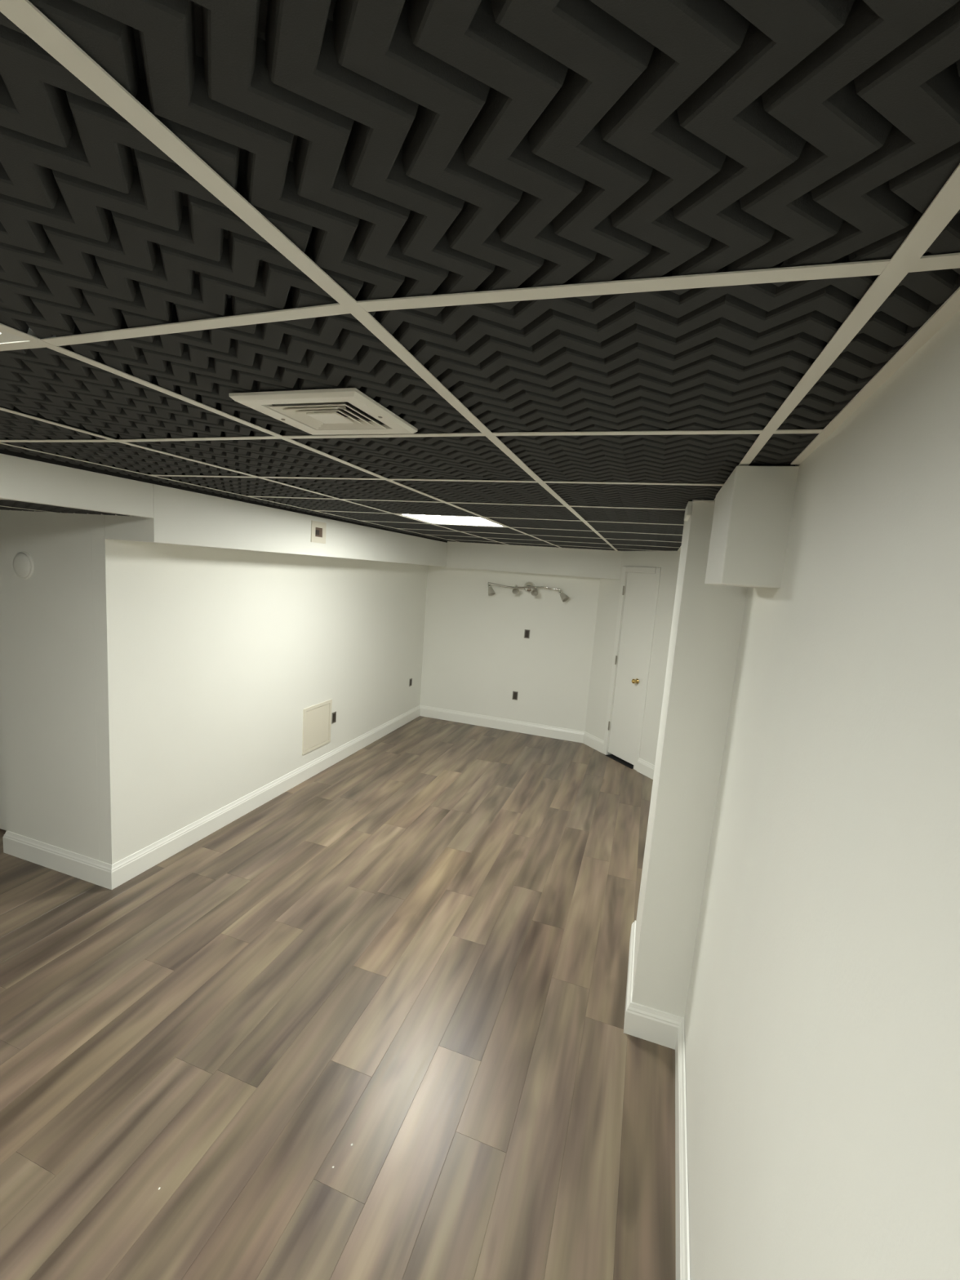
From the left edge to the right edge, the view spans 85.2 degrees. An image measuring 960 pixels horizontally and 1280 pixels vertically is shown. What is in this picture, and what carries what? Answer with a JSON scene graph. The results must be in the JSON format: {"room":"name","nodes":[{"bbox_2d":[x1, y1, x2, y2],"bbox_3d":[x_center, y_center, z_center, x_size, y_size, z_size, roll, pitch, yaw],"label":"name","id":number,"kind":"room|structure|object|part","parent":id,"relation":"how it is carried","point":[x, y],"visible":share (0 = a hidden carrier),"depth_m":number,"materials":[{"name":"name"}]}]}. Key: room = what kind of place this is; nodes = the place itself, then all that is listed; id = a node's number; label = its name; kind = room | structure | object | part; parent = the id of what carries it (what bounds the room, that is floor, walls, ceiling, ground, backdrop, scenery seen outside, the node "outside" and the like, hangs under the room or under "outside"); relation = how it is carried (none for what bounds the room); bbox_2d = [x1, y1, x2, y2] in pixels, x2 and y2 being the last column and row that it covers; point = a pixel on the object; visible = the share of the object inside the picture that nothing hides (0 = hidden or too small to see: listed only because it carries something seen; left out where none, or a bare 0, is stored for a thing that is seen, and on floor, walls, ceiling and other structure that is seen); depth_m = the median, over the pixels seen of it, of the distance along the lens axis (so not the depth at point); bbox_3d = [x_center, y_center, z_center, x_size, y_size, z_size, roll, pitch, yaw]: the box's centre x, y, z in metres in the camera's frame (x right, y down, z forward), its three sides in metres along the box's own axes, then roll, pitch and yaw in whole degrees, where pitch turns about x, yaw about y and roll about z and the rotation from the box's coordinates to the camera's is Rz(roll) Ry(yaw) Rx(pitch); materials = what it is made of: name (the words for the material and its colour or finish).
{"room":"finished basement","nodes":[
{"label":"finished basement","id":0,"kind":"room"},
{"bbox_2d":[0,509,99,860],"bbox_3d":[-2.469,0.280,3.128,0.788,2.196,0.240,7,8,18],"label":"wall","id":1,"kind":"structure","parent":0,"point":[47,661],"depth_m":3.00,"materials":[{"name":"paint"}]},
{"bbox_2d":[13,551,34,579],"bbox_3d":[-2.591,-0.422,2.955,0.160,0.160,0.022,7,8,18],"label":"smoke detector","id":2,"kind":"object","parent":1,"relation":"attached to","point":[23,562],"visible":1,"depth_m":2.94,"materials":[{"name":"paint"}]},
{"bbox_2d":[2,831,111,889],"bbox_3d":[-2.535,1.308,3.125,0.923,0.142,0.017,7,8,18],"label":"baseboard","id":3,"kind":"structure","parent":1,"relation":"attached to","point":[77,865],"depth_m":3.11,"materials":[{"name":"white paint"}]},
{"bbox_2d":[0,498,135,516],"bbox_3d":[-3.697,-0.563,0.655,2.580,0.120,5.230,7,8,18],"label":"ceiling","id":4,"kind":"structure","parent":0,"point":[5,504],"depth_m":2.56,"materials":[{"name":"black"}]},
{"bbox_2d":[0,453,447,566],"bbox_3d":[-1.934,-0.660,2.267,0.340,0.384,9.198,7,8,18],"label":"wall","id":5,"kind":"structure","parent":0,"point":[180,517],"depth_m":2.86,"materials":[{"name":"paint"}]},
{"bbox_2d":[311,520,326,543],"bbox_3d":[-1.208,-0.806,3.911,0.006,0.156,0.176,7,8,18],"label":"outlet plate","id":6,"kind":"object","parent":5,"relation":"attached to","point":[317,528],"visible":1,"depth_m":3.91,"materials":[{"name":"beige plastic"}]},
{"bbox_2d":[315,527,322,537],"bbox_3d":[-1.210,-0.807,3.912,0.001,0.068,0.088,7,8,18],"label":"socket","id":7,"kind":"object","parent":6,"relation":"attached to","point":[318,531],"depth_m":3.91,"materials":[{"name":"brown plastic"}]},
{"bbox_2d":[90,514,427,864],"bbox_3d":[-1.409,0.035,4.884,0.100,2.375,4.270,7,8,18],"label":"wall","id":8,"kind":"structure","parent":0,"point":[209,662],"depth_m":3.64,"materials":[{"name":"paint"}]},
{"bbox_2d":[111,705,420,889],"bbox_3d":[-1.452,1.146,4.956,0.017,0.142,4.187,7,8,18],"label":"baseboard","id":9,"kind":"structure","parent":8,"relation":"attached to","point":[126,868],"depth_m":3.87,"materials":[{"name":"white paint"}]},
{"bbox_2d":[302,699,332,755],"bbox_3d":[-1.479,0.785,4.755,0.009,0.414,0.414,7,8,18],"label":"access panel","id":10,"kind":"object","parent":8,"relation":"attached to","point":[317,718],"visible":1,"depth_m":4.74,"materials":[{"name":"beige plastic"}]},
{"bbox_3d":[-1.480,0.785,4.755,0.005,0.352,0.352,7,8,18],"label":"panel door","id":11,"kind":"part","parent":10,"relation":"part of","materials":[{"name":"beige plastic"}]},
{"bbox_2d":[331,711,336,724],"bbox_3d":[-1.397,0.743,4.999,0.007,0.106,0.066,7,8,18],"label":"wall outlet","id":12,"kind":"object","parent":8,"relation":"attached to","point":[334,714],"visible":1,"depth_m":4.99,"materials":[{"name":"black plastic"}]},
{"bbox_2d":[408,678,412,686],"bbox_3d":[-0.871,0.532,6.567,0.007,0.095,0.066,7,8,18],"label":"wall outlet","id":13,"kind":"object","parent":8,"relation":"attached to","point":[411,679],"visible":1,"depth_m":6.56,"materials":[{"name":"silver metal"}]},
{"bbox_2d":[0,715,675,1279],"bbox_3d":[-1.766,1.524,2.684,5.460,0.060,9.850,7,8,18],"label":"floor","id":14,"kind":"structure","parent":0,"point":[413,954],"depth_m":2.14,"materials":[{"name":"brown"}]},
{"bbox_2d":[0,0,959,551],"bbox_3d":[-0.431,-0.654,1.768,2.850,0.142,9.400,7,8,18],"label":"ceiling","id":15,"kind":"structure","parent":0,"point":[606,260],"depth_m":0.53,"materials":[{"name":"black"}]},
{"bbox_2d":[0,328,39,342],"bbox_3d":[-1.124,-0.511,0.685,0.612,0.013,0.607,7,8,18],"label":"recessed light","id":16,"kind":"object","parent":15,"relation":"in","point":[5,336],"visible":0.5,"depth_m":0.87,"materials":[{"name":"white paint"}]},
{"bbox_2d":[228,387,417,435],"bbox_3d":[-0.335,-0.498,1.166,0.298,0.020,0.278,7,8,18],"label":"ceiling vent","id":17,"kind":"object","parent":15,"relation":"in","point":[348,411],"visible":1,"depth_m":1.13,"materials":[{"name":"white plastic"}]},
{"bbox_3d":[-0.335,-0.496,1.166,0.076,0.004,0.070,7,8,18],"label":"plate","id":18,"kind":"part","parent":17,"relation":"part of","materials":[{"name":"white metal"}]},
{"bbox_3d":[-0.284,-0.477,1.069,0.018,0.011,0.008,7,8,18],"label":"damper lever","id":19,"kind":"part","parent":17,"relation":"part of","materials":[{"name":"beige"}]},
{"bbox_2d":[394,512,504,526],"bbox_3d":[-0.172,-0.821,3.562,0.604,0.013,0.604,7,8,18],"label":"recessed light","id":20,"kind":"object","parent":15,"relation":"in","point":[472,521],"visible":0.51,"depth_m":3.57,"materials":[{"name":"white paint"}]},
{"bbox_2d":[419,565,599,731],"bbox_3d":[0.339,-0.051,6.502,2.211,2.375,0.100,7,8,18],"label":"wall","id":21,"kind":"structure","parent":0,"point":[477,653],"depth_m":6.46,"materials":[{"name":"paint"}]},
{"bbox_2d":[419,705,584,742],"bbox_3d":[0.222,1.051,6.598,2.171,0.142,0.017,7,8,18],"label":"baseboard","id":22,"kind":"structure","parent":21,"relation":"attached to","point":[550,731],"depth_m":6.57,"materials":[{"name":"white paint"}]},
{"bbox_2d":[511,691,518,700],"bbox_3d":[0.436,0.692,6.493,0.066,0.106,0.007,7,8,18],"label":"wall outlet","id":23,"kind":"object","parent":21,"relation":"attached to","point":[514,693],"visible":1,"depth_m":6.49,"materials":[{"name":"black plastic"}]},
{"bbox_2d":[524,629,529,638],"bbox_3d":[0.573,-0.073,6.365,0.066,0.106,0.007,7,8,18],"label":"wall outlet","id":24,"kind":"object","parent":21,"relation":"attached to","point":[526,633],"visible":1,"depth_m":6.36,"materials":[{"name":"black plastic"}]},
{"bbox_2d":[488,582,568,602],"bbox_3d":[0.562,-0.590,6.201,1.002,0.207,0.219,7,8,18],"label":"lamp","id":25,"kind":"object","parent":21,"relation":"attached to","point":[529,587],"visible":1,"depth_m":6.22,"materials":[{"name":"silver metal"}]},
{"bbox_3d":[0.139,-0.592,6.335,0.097,0.115,0.088,7,8,18],"label":"lamp shade","id":26,"kind":"part","parent":25,"relation":"part of","materials":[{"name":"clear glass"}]},
{"bbox_3d":[0.431,-0.589,6.188,0.083,0.097,0.108,7,8,18],"label":"lamp shade","id":27,"kind":"part","parent":25,"relation":"part of","materials":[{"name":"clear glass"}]},
{"bbox_3d":[0.647,-0.562,6.117,0.083,0.095,0.108,7,8,18],"label":"lamp shade","id":28,"kind":"part","parent":25,"relation":"part of","materials":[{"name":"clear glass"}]},
{"bbox_3d":[0.975,-0.494,6.060,0.113,0.111,0.091,7,8,18],"label":"lamp shade","id":29,"kind":"part","parent":25,"relation":"part of","materials":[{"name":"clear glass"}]},
{"bbox_2d":[445,541,622,579],"bbox_3d":[0.609,-0.982,6.137,2.058,0.390,0.229,7,8,18],"label":"wall","id":30,"kind":"structure","parent":0,"point":[599,563],"depth_m":6.01,"materials":[{"name":"paint"}]},
{"bbox_2d":[584,551,680,764],"bbox_3d":[1.665,0.166,5.586,0.100,2.375,1.370,0,8,-27],"label":"wall","id":31,"kind":"structure","parent":0,"point":[668,561],"depth_m":5.41,"materials":[{"name":"paint"}]},
{"bbox_2d":[582,731,604,753],"bbox_3d":[1.328,1.195,6.110,0.017,0.142,0.369,0,8,-27],"label":"baseboard","id":32,"kind":"structure","parent":31,"relation":"attached to","point":[589,740],"depth_m":6.10,"materials":[{"name":"white paint"}]},
{"bbox_2d":[602,566,661,770],"bbox_3d":[1.649,0.286,5.603,0.213,2.117,0.544,0,8,-27],"label":"door","id":33,"kind":"structure","parent":31,"relation":"in","point":[639,586],"depth_m":5.59,"materials":[{"name":"white paint"}]},
{"bbox_3d":[1.494,0.250,5.793,0.017,2.117,0.058,0,8,-27],"label":"casing","id":34,"kind":"part","parent":33,"relation":"part of","materials":[{"name":"white paint"}]},
{"bbox_3d":[1.627,0.433,5.484,0.067,0.056,0.056,0,8,-27],"label":"knob","id":35,"kind":"part","parent":33,"relation":"part of","materials":[{"name":"gold metal"}]},
{"bbox_3d":[1.676,-0.732,5.445,0.017,0.058,0.428,0,8,-27],"label":"casing","id":36,"kind":"part","parent":33,"relation":"part of","materials":[{"name":"white paint"}]},
{"bbox_3d":[1.715,0.322,5.366,0.010,2.117,0.058,0,8,-27],"label":"casing","id":37,"kind":"part","parent":33,"relation":"part of","materials":[{"name":"white paint"}]},
{"bbox_2d":[636,758,654,779],"bbox_3d":[1.733,1.330,5.308,0.020,0.142,0.360,0,8,-27],"label":"baseboard","id":38,"kind":"structure","parent":31,"relation":"attached to","point":[644,767],"depth_m":5.36,"materials":[{"name":"white paint"}]},
{"bbox_2d":[631,499,747,1017],"bbox_3d":[0.872,0.562,2.154,0.252,2.370,0.100,7,8,18],"label":"wall","id":39,"kind":"structure","parent":0,"point":[709,621],"depth_m":2.11,"materials":[{"name":"paint"}]},
{"bbox_2d":[623,1001,683,1049],"bbox_3d":[0.747,1.661,2.250,0.234,0.142,0.020,7,8,18],"label":"baseboard","id":40,"kind":"structure","parent":39,"relation":"attached to","point":[654,1025],"depth_m":2.24,"materials":[{"name":"white paint"}]},
{"bbox_2d":[693,500,715,502],"bbox_3d":[0.907,-0.519,1.961,0.201,0.004,0.022,7,8,18],"label":"trim","id":41,"kind":"structure","parent":39,"relation":"attached to","point":[704,501],"depth_m":1.97,"materials":[{"name":"white paint"}]},
{"bbox_2d":[632,310,959,1279],"bbox_3d":[0.187,0.812,-0.144,0.402,2.375,5.880,7,8,18],"label":"wall","id":42,"kind":"structure","parent":0,"point":[822,1017],"depth_m":0.74,"materials":[{"name":"paint"}]},
{"bbox_2d":[623,920,635,1027],"bbox_3d":[0.740,1.619,2.566,0.020,0.142,0.620,7,8,18],"label":"baseboard","id":43,"kind":"structure","parent":42,"relation":"attached to","point":[632,941],"depth_m":2.51,"materials":[{"name":"white paint"}]},
{"bbox_2d":[675,1017,690,1279],"bbox_3d":[-0.051,1.925,-0.200,0.020,0.142,5.203,7,8,20],"label":"baseboard","id":44,"kind":"structure","parent":42,"relation":"attached to","point":[682,1210],"depth_m":1.69,"materials":[{"name":"white paint"}]},
{"bbox_2d":[684,501,692,520],"bbox_3d":[0.838,-0.517,2.105,0.016,0.053,0.195,7,8,18],"label":"trim","id":45,"kind":"structure","parent":42,"relation":"attached to","point":[688,508],"depth_m":2.02,"materials":[{"name":"white paint"}]},
{"bbox_3d":[-3.440,0.161,3.502,1.298,2.196,0.100,7,8,18],"label":"wall","id":46,"kind":"structure","parent":0,"visible":0},
{"bbox_2d":[0,684,7,831],"bbox_3d":[-3.269,0.228,3.409,0.912,2.100,0.108,6,8,14],"label":"door","id":47,"kind":"structure","parent":46,"relation":"in","point":[3,820],"depth_m":3.44,"materials":[{"name":"paint"}]}
]}

